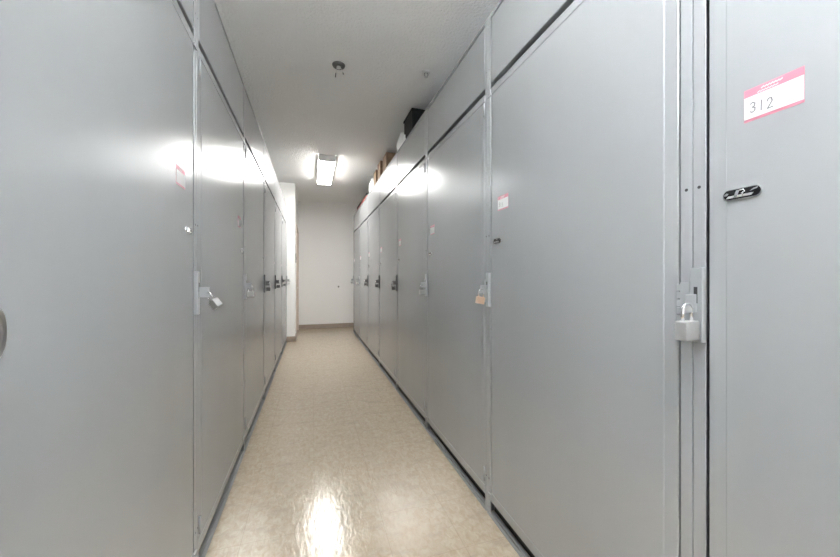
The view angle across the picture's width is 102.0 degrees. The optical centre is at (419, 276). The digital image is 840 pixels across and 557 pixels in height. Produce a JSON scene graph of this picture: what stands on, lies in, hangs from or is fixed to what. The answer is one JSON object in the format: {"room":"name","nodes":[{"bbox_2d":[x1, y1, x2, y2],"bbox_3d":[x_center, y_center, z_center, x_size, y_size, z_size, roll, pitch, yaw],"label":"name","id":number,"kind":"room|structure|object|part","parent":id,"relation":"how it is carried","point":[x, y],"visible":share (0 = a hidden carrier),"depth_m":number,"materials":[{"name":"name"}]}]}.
{"room":"storage locker room","nodes":[
{"label":"storage locker room","id":0,"kind":"room"},
{"bbox_2d":[279,182,297,336],"bbox_3d":[-1.723,-0.260,2.469,1.210,2.820,10.150,0,0,-18],"label":"wall","id":1,"kind":"structure","parent":0,"point":[289,192],"depth_m":6.05,"materials":[{"name":"white paint"}]},
{"bbox_2d":[287,336,294,341],"bbox_3d":[-2.527,1.103,5.965,0.646,0.095,0.020,0,0,-18],"label":"baseboard","id":2,"kind":"object","parent":1,"relation":"attached to","point":[289,338],"visible":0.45,"depth_m":6.04,"materials":[{"name":"beige plastic"}]},
{"bbox_2d":[296,224,298,331],"bbox_3d":[-2.600,0.068,6.939,0.205,2.165,0.920,0,0,-18],"label":"trim","id":3,"kind":"structure","parent":1,"relation":"attached to","point":[297,230],"depth_m":7.34,"materials":[{"name":"white paint"}]},
{"bbox_2d":[298,201,357,324],"bbox_3d":[-2.231,-0.260,7.685,3.400,2.820,0.100,0,0,-18],"label":"wall","id":4,"kind":"structure","parent":0,"point":[326,230],"depth_m":7.67,"materials":[{"name":"white paint"}]},
{"bbox_2d":[299,323,353,328],"bbox_3d":[-1.684,1.103,7.796,2.090,0.095,0.020,0,0,-18],"label":"baseboard","id":5,"kind":"structure","parent":4,"relation":"attached to","point":[335,325],"depth_m":7.66,"materials":[{"name":"beige plastic"}]},
{"bbox_2d":[215,0,499,204],"bbox_3d":[-0.680,-1.720,2.801,3.400,0.100,10.350,0,0,-18],"label":"ceiling","id":6,"kind":"structure","parent":0,"point":[285,51],"depth_m":2.74,"materials":[{"name":"white paint"}]},
{"bbox_2d":[317,154,335,184],"bbox_3d":[-1.454,-1.624,5.228,0.225,0.092,1.234,0,0,-18],"label":"ceiling lamp","id":7,"kind":"object","parent":6,"relation":"attached to","point":[326,163],"visible":1,"depth_m":4.96,"materials":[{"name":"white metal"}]},
{"bbox_2d":[332,61,344,76],"bbox_3d":[-0.640,-1.620,2.677,0.100,0.101,0.100,0,0,-18],"label":"ceiling fitting","id":8,"kind":"object","parent":6,"relation":"attached to","point":[338,65],"visible":1,"depth_m":2.66,"materials":[{"name":"grey metal"}]},
{"bbox_3d":[-0.640,-1.660,2.677,0.100,0.020,0.100,0,0,-18],"label":"plate","id":9,"kind":"part","parent":8,"relation":"part of","materials":[{"name":"grey metal"}]},
{"bbox_2d":[422,69,430,77],"bbox_3d":[0.050,-1.647,2.765,0.072,0.046,0.072,0,0,-18],"label":"sprinkler head","id":10,"kind":"object","parent":6,"relation":"attached to","point":[425,71],"visible":1,"depth_m":2.76},
{"bbox_2d":[199,327,529,556],"bbox_3d":[-0.680,1.200,2.801,3.400,0.100,10.350,0,0,-18],"label":"floor","id":11,"kind":"structure","parent":0,"point":[335,462],"depth_m":1.93,"materials":[{"name":"beige plastic"}]},
{"bbox_2d":[0,0,208,556],"bbox_3d":[-1.146,-0.060,0.711,0.997,2.420,0.978,0,0,-18],"label":"locker","id":12,"kind":"object","parent":11,"relation":"on","point":[101,291],"visible":1,"depth_m":0.70,"materials":[{"name":"grey metal"}]},
{"bbox_3d":[-0.726,-1.094,0.845,0.022,0.312,0.914,0,0,-18],"label":"header panel","id":13,"kind":"part","parent":12,"relation":"part of","materials":[{"name":"grey metal"}]},
{"bbox_3d":[-0.834,-0.168,1.227,0.007,0.023,0.066,0,0,-18],"label":"emblem plate","id":14,"kind":"part","parent":12,"relation":"part of","materials":[{"name":"silver metal"}]},
{"bbox_3d":[-1.168,-0.060,0.704,0.951,2.420,0.978,0,0,-18],"label":"frame","id":15,"kind":"part","parent":12,"relation":"part of","materials":[{"name":"grey metal"}]},
{"bbox_2d":[206,291,222,309],"bbox_3d":[-0.800,0.092,1.321,0.060,0.074,0.042,0,0,23],"label":"padlock","id":16,"kind":"object","parent":12,"relation":"hanging from","point":[215,303],"visible":1,"depth_m":1.31,"materials":[{"name":"grey metal"}]},
{"bbox_2d":[196,0,251,556],"bbox_3d":[-1.443,-0.060,1.645,0.997,2.420,0.978,0,0,-18],"label":"locker","id":17,"kind":"object","parent":11,"relation":"on","point":[220,143],"visible":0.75,"depth_m":1.60,"materials":[{"name":"grey metal"}]},
{"bbox_3d":[-1.023,-1.094,1.779,0.022,0.312,0.914,0,0,-18],"label":"header panel","id":18,"kind":"part","parent":17,"relation":"part of","materials":[{"name":"grey metal"}]},
{"bbox_3d":[-1.018,1.143,1.780,0.028,0.015,0.972,0,0,-18],"label":"rail","id":19,"kind":"part","parent":17,"relation":"part of","materials":[{"name":"grey metal"}]},
{"bbox_2d":[247,286,253,296],"bbox_3d":[-1.119,0.093,2.247,0.038,0.075,0.024,0,0,-11],"label":"padlock","id":20,"kind":"object","parent":17,"relation":"hanging from","point":[249,293],"visible":1,"depth_m":2.24,"materials":[{"name":"silver metal"}]},
{"bbox_2d":[244,85,269,450],"bbox_3d":[-1.740,-0.060,2.579,0.997,2.420,0.978,0,0,-18],"label":"locker","id":21,"kind":"object","parent":11,"relation":"on","point":[254,182],"visible":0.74,"depth_m":2.55,"materials":[{"name":"grey metal"}]},
{"bbox_3d":[-1.319,-1.094,2.713,0.022,0.312,0.914,0,0,-18],"label":"header panel","id":22,"kind":"part","parent":21,"relation":"part of","materials":[{"name":"grey metal"}]},
{"bbox_3d":[-1.316,0.086,2.715,0.022,1.992,0.916,0,0,-18],"label":"door","id":23,"kind":"part","parent":21,"relation":"part of","materials":[{"name":"grey metal"}]},
{"bbox_3d":[-1.315,1.143,2.714,0.028,0.015,0.972,0,0,-18],"label":"rail","id":24,"kind":"part","parent":21,"relation":"part of","materials":[{"name":"grey metal"}]},
{"bbox_2d":[264,142,278,399],"bbox_3d":[-2.036,-0.060,3.513,0.997,2.420,0.978,0,0,-18],"label":"locker","id":25,"kind":"object","parent":11,"relation":"on","point":[269,172],"visible":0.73,"depth_m":3.56,"materials":[{"name":"grey metal"}]},
{"bbox_3d":[-1.616,-1.094,3.647,0.022,0.312,0.914,0,0,-18],"label":"header panel","id":26,"kind":"part","parent":25,"relation":"part of","materials":[{"name":"grey metal"}]},
{"bbox_3d":[-1.613,0.086,3.649,0.021,1.992,0.916,0,0,-18],"label":"door","id":27,"kind":"part","parent":25,"relation":"part of","materials":[{"name":"grey metal"}]},
{"bbox_3d":[-1.612,1.143,3.648,0.028,0.015,0.972,0,0,-18],"label":"rail","id":28,"kind":"part","parent":25,"relation":"part of","materials":[{"name":"grey metal"}]},
{"bbox_2d":[275,173,284,371],"bbox_3d":[-2.333,-0.060,4.447,0.997,2.420,0.978,0,0,-18],"label":"locker","id":29,"kind":"object","parent":11,"relation":"on","point":[278,192],"visible":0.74,"depth_m":4.53,"materials":[{"name":"grey metal"}]},
{"bbox_3d":[-1.913,-1.094,4.581,0.022,0.312,0.914,0,0,-18],"label":"header panel","id":30,"kind":"part","parent":29,"relation":"part of","materials":[{"name":"grey metal"}]},
{"bbox_3d":[-1.910,0.086,4.583,0.021,1.992,0.916,0,0,-18],"label":"door","id":31,"kind":"part","parent":29,"relation":"part of","materials":[{"name":"grey metal"}]},
{"bbox_3d":[-1.908,1.143,4.582,0.028,0.015,0.972,0,0,-18],"label":"rail","id":32,"kind":"part","parent":29,"relation":"part of","materials":[{"name":"grey metal"}]},
{"bbox_2d":[282,193,288,353],"bbox_3d":[-2.630,-0.060,5.381,0.997,2.420,0.978,0,0,-18],"label":"locker","id":33,"kind":"object","parent":11,"relation":"on","point":[284,206],"visible":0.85,"depth_m":5.52,"materials":[{"name":"grey metal"}]},
{"bbox_3d":[-2.210,-1.094,5.515,0.022,0.312,0.914,0,0,-18],"label":"header panel","id":34,"kind":"part","parent":33,"relation":"part of","materials":[{"name":"grey metal"}]},
{"bbox_3d":[-2.207,0.086,5.517,0.021,1.992,0.916,0,0,-18],"label":"door","id":35,"kind":"part","parent":33,"relation":"part of","materials":[{"name":"grey metal"}]},
{"bbox_3d":[-2.652,-0.060,5.374,0.951,2.420,0.978,0,0,-18],"label":"frame","id":36,"kind":"part","parent":33,"relation":"part of","materials":[{"name":"grey metal"}]},
{"bbox_2d":[351,207,359,339],"bbox_3d":[-0.807,-0.060,6.749,0.997,2.420,0.941,0,0,-18],"label":"locker","id":37,"kind":"object","parent":11,"relation":"on","point":[356,234],"visible":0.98,"depth_m":6.57,"materials":[{"name":"grey metal"}]},
{"bbox_3d":[-1.228,-1.094,6.615,0.022,0.312,0.877,0,0,-18],"label":"header panel","id":38,"kind":"part","parent":37,"relation":"part of","materials":[{"name":"grey metal"}]},
{"bbox_3d":[-1.231,0.086,6.615,0.021,1.992,0.879,0,0,-18],"label":"door","id":39,"kind":"part","parent":37,"relation":"part of","materials":[{"name":"grey metal"}]},
{"bbox_3d":[-0.785,-0.060,6.756,0.951,2.420,0.941,0,0,-18],"label":"frame","id":40,"kind":"part","parent":37,"relation":"part of","materials":[{"name":"grey metal"}]},
{"bbox_2d":[357,195,367,350],"bbox_3d":[-0.522,-0.060,5.850,0.997,2.420,0.941,0,0,-18],"label":"locker","id":41,"kind":"object","parent":11,"relation":"on","point":[363,228],"visible":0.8,"depth_m":5.68,"materials":[{"name":"grey metal"}]},
{"bbox_2d":[357,193,368,209],"bbox_3d":[-0.951,-1.315,6.098,0.208,0.090,1.208,0,0,-18],"label":"carton","id":42,"kind":"object","parent":41,"relation":"on","point":[366,194],"visible":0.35,"depth_m":5.92,"materials":[{"name":"red cardboard"}]},
{"bbox_3d":[-0.942,-1.094,5.717,0.022,0.312,0.877,0,0,-18],"label":"header panel","id":43,"kind":"part","parent":41,"relation":"part of","materials":[{"name":"grey metal"}]},
{"bbox_3d":[-0.945,0.086,5.716,0.021,1.992,0.879,0,0,-18],"label":"door","id":44,"kind":"part","parent":41,"relation":"part of","materials":[{"name":"grey metal"}]},
{"bbox_2d":[365,179,378,365],"bbox_3d":[-0.236,-0.060,4.951,0.997,2.420,0.941,0,0,-18],"label":"locker","id":45,"kind":"object","parent":11,"relation":"on","point":[373,196],"visible":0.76,"depth_m":4.76,"materials":[{"name":"grey metal"}]},
{"bbox_2d":[369,178,373,191],"bbox_3d":[-0.733,-1.400,5.230,0.092,0.260,0.311,0,0,-18],"label":"plastic bag","id":46,"kind":"object","parent":45,"relation":"on","point":[371,185],"visible":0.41,"depth_m":5.14,"materials":[{"name":"white plastic"}]},
{"bbox_3d":[-0.661,1.143,4.816,0.028,0.015,0.935,0,0,-18],"label":"rail","id":47,"kind":"part","parent":45,"relation":"part of","materials":[{"name":"grey metal"}]},
{"bbox_3d":[-0.657,-1.094,4.818,0.022,0.312,0.877,0,0,-18],"label":"header panel","id":48,"kind":"part","parent":45,"relation":"part of","materials":[{"name":"grey metal"}]},
{"bbox_3d":[-0.660,0.086,4.818,0.020,1.992,0.879,0,0,-18],"label":"door","id":49,"kind":"part","parent":45,"relation":"part of","materials":[{"name":"grey metal"}]},
{"bbox_2d":[374,170,377,184],"bbox_3d":[-0.500,-1.403,4.993,0.330,0.265,0.183,0,0,-18],"label":"cardboard box","id":50,"kind":"object","parent":45,"relation":"on","point":[376,171],"visible":0.2,"depth_m":4.89,"materials":[{"name":"beige cardboard"}]},
{"bbox_2d":[378,161,382,178],"bbox_3d":[-0.403,-1.433,4.803,0.360,0.325,0.203,0,0,-18],"label":"cardboard box","id":51,"kind":"object","parent":45,"relation":"on","point":[380,165],"visible":0.2,"depth_m":4.66,"materials":[{"name":"beige cardboard"}]},
{"bbox_2d":[383,152,395,171],"bbox_3d":[-0.292,-1.448,4.587,0.380,0.355,0.243,0,0,-18],"label":"cardboard box","id":52,"kind":"object","parent":45,"relation":"on","point":[388,156],"visible":0.23,"depth_m":4.44,"materials":[{"name":"beige cardboard"}]},
{"bbox_2d":[376,153,396,389],"bbox_3d":[0.049,-0.060,4.053,0.997,2.420,0.941,0,0,-18],"label":"locker","id":53,"kind":"object","parent":11,"relation":"on","point":[388,179],"visible":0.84,"depth_m":3.83,"materials":[{"name":"grey metal"}]},
{"bbox_3d":[-0.371,-1.094,3.919,0.022,0.312,0.877,0,0,-18],"label":"header panel","id":54,"kind":"part","parent":53,"relation":"part of","materials":[{"name":"grey metal"}]},
{"bbox_3d":[-0.375,0.086,3.919,0.022,1.992,0.879,0,0,-18],"label":"door","id":55,"kind":"part","parent":53,"relation":"part of","materials":[{"name":"grey metal"}]},
{"bbox_3d":[-0.376,1.143,3.918,0.028,0.015,0.935,0,0,-18],"label":"rail","id":56,"kind":"part","parent":53,"relation":"part of","materials":[{"name":"grey metal"}]},
{"bbox_2d":[392,110,425,428],"bbox_3d":[0.334,-0.060,3.154,0.997,2.420,0.941,0,0,-18],"label":"locker","id":57,"kind":"object","parent":11,"relation":"on","point":[411,156],"visible":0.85,"depth_m":2.91,"materials":[{"name":"grey metal"}]},
{"bbox_2d":[397,132,405,150],"bbox_3d":[-0.190,-1.374,3.465,0.063,0.207,0.287,0,0,-18],"label":"plastic bag","id":58,"kind":"object","parent":57,"relation":"on","point":[402,137],"visible":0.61,"depth_m":3.40,"materials":[{"name":"white plastic"}]},
{"bbox_3d":[-0.090,0.086,3.020,0.023,1.992,0.879,0,0,-18],"label":"door","id":59,"kind":"part","parent":57,"relation":"part of","materials":[{"name":"grey metal"}]},
{"bbox_3d":[-0.090,1.143,3.019,0.028,0.015,0.935,0,0,-18],"label":"rail","id":60,"kind":"part","parent":57,"relation":"part of","materials":[{"name":"grey metal"}]},
{"bbox_3d":[-0.086,-1.094,3.020,0.022,0.312,0.877,0,0,-18],"label":"header panel","id":61,"kind":"part","parent":57,"relation":"part of","materials":[{"name":"grey metal"}]},
{"bbox_2d":[403,108,424,137],"bbox_3d":[0.071,-1.440,3.443,0.416,0.340,0.316,0,0,-18],"label":"crate","id":62,"kind":"object","parent":57,"relation":"on","point":[414,114],"visible":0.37,"depth_m":3.26,"materials":[{"name":"black plastic"}]},
{"bbox_2d":[421,19,487,510],"bbox_3d":[0.620,-0.060,2.255,0.997,2.420,0.941,0,0,-18],"label":"locker","id":63,"kind":"object","parent":11,"relation":"on","point":[457,115],"visible":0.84,"depth_m":1.97,"materials":[{"name":"grey metal"}]},
{"bbox_2d":[419,285,424,294],"bbox_3d":[0.014,0.093,2.542,0.038,0.075,0.024,0,0,-24],"label":"padlock","id":64,"kind":"object","parent":63,"relation":"hanging from","point":[421,292],"visible":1,"depth_m":2.53,"materials":[{"name":"grey metal"}]},
{"bbox_3d":[0.195,1.143,2.120,0.028,0.015,0.935,0,0,-18],"label":"rail","id":65,"kind":"part","parent":63,"relation":"part of","materials":[{"name":"grey metal"}]},
{"bbox_3d":[0.200,-1.094,2.122,0.022,0.312,0.877,0,0,-18],"label":"header panel","id":66,"kind":"part","parent":63,"relation":"part of","materials":[{"name":"grey metal"}]},
{"bbox_3d":[0.195,0.086,2.121,0.024,1.992,0.879,0,0,-18],"label":"door","id":67,"kind":"part","parent":63,"relation":"part of","materials":[{"name":"grey metal"}]},
{"bbox_2d":[480,0,692,556],"bbox_3d":[0.905,-0.060,1.356,0.997,2.420,0.941,0,0,-18],"label":"locker","id":68,"kind":"object","parent":11,"relation":"on","point":[590,102],"visible":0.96,"depth_m":1.06,"materials":[{"name":"grey metal"}]},
{"bbox_2d":[475,289,484,303],"bbox_3d":[0.292,0.094,1.640,0.047,0.076,0.024,0,0,-26],"label":"padlock","id":69,"kind":"object","parent":68,"relation":"hanging from","point":[480,300],"visible":1,"depth_m":1.63,"materials":[{"name":"gold metal"}]},
{"bbox_3d":[0.359,-0.168,1.580,0.007,0.023,0.066,0,0,-18],"label":"emblem plate","id":70,"kind":"part","parent":68,"relation":"part of","materials":[{"name":"silver metal"}]},
{"bbox_3d":[0.481,1.143,1.221,0.028,0.015,0.935,0,0,-18],"label":"rail","id":71,"kind":"part","parent":68,"relation":"part of","materials":[{"name":"grey metal"}]},
{"bbox_3d":[0.485,-1.094,1.223,0.022,0.312,0.877,0,0,-18],"label":"header panel","id":72,"kind":"part","parent":68,"relation":"part of","materials":[{"name":"grey metal"}]},
{"bbox_3d":[0.611,0.069,0.788,0.004,0.113,0.030,0,0,-18],"label":"strike plate","id":73,"kind":"part","parent":68,"relation":"part of","materials":[{"name":"grey metal"}]},
{"bbox_2d":[684,0,839,556],"bbox_3d":[1.191,-0.060,0.458,0.997,2.420,0.941,0,0,-18],"label":"locker","id":74,"kind":"object","parent":11,"relation":"on","point":[764,296],"visible":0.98,"depth_m":0.64,"materials":[{"name":"grey metal"}]},
{"bbox_2d":[674,303,699,340],"bbox_3d":[0.585,0.097,0.745,0.046,0.083,0.024,0,0,-20],"label":"padlock","id":75,"kind":"object","parent":74,"relation":"hanging from","point":[685,330],"visible":1,"depth_m":0.74,"materials":[{"name":"grey metal"}]},
{"bbox_3d":[1.213,-0.060,0.465,0.951,2.420,0.941,0,0,-18],"label":"frame","id":76,"kind":"part","parent":74,"relation":"part of","materials":[{"name":"grey metal"}]},
{"bbox_3d":[0.644,-0.168,0.681,0.007,0.023,0.066,0,0,-18],"label":"emblem plate","id":77,"kind":"part","parent":74,"relation":"part of","materials":[{"name":"silver metal"}]},
{"bbox_3d":[-0.850,-0.060,-0.223,0.997,2.420,0.978,0,0,-18],"label":"locker","id":78,"kind":"object","parent":11,"relation":"on","visible":0},
{"bbox_2d":[0,309,6,357],"bbox_3d":[-0.524,0.067,0.407,0.027,0.077,0.070,0,0,-38],"label":"padlock","id":79,"kind":"object","parent":78,"relation":"attached to","point":[3,324],"visible":1,"depth_m":0.43,"materials":[{"name":"silver metal"}]}
]}

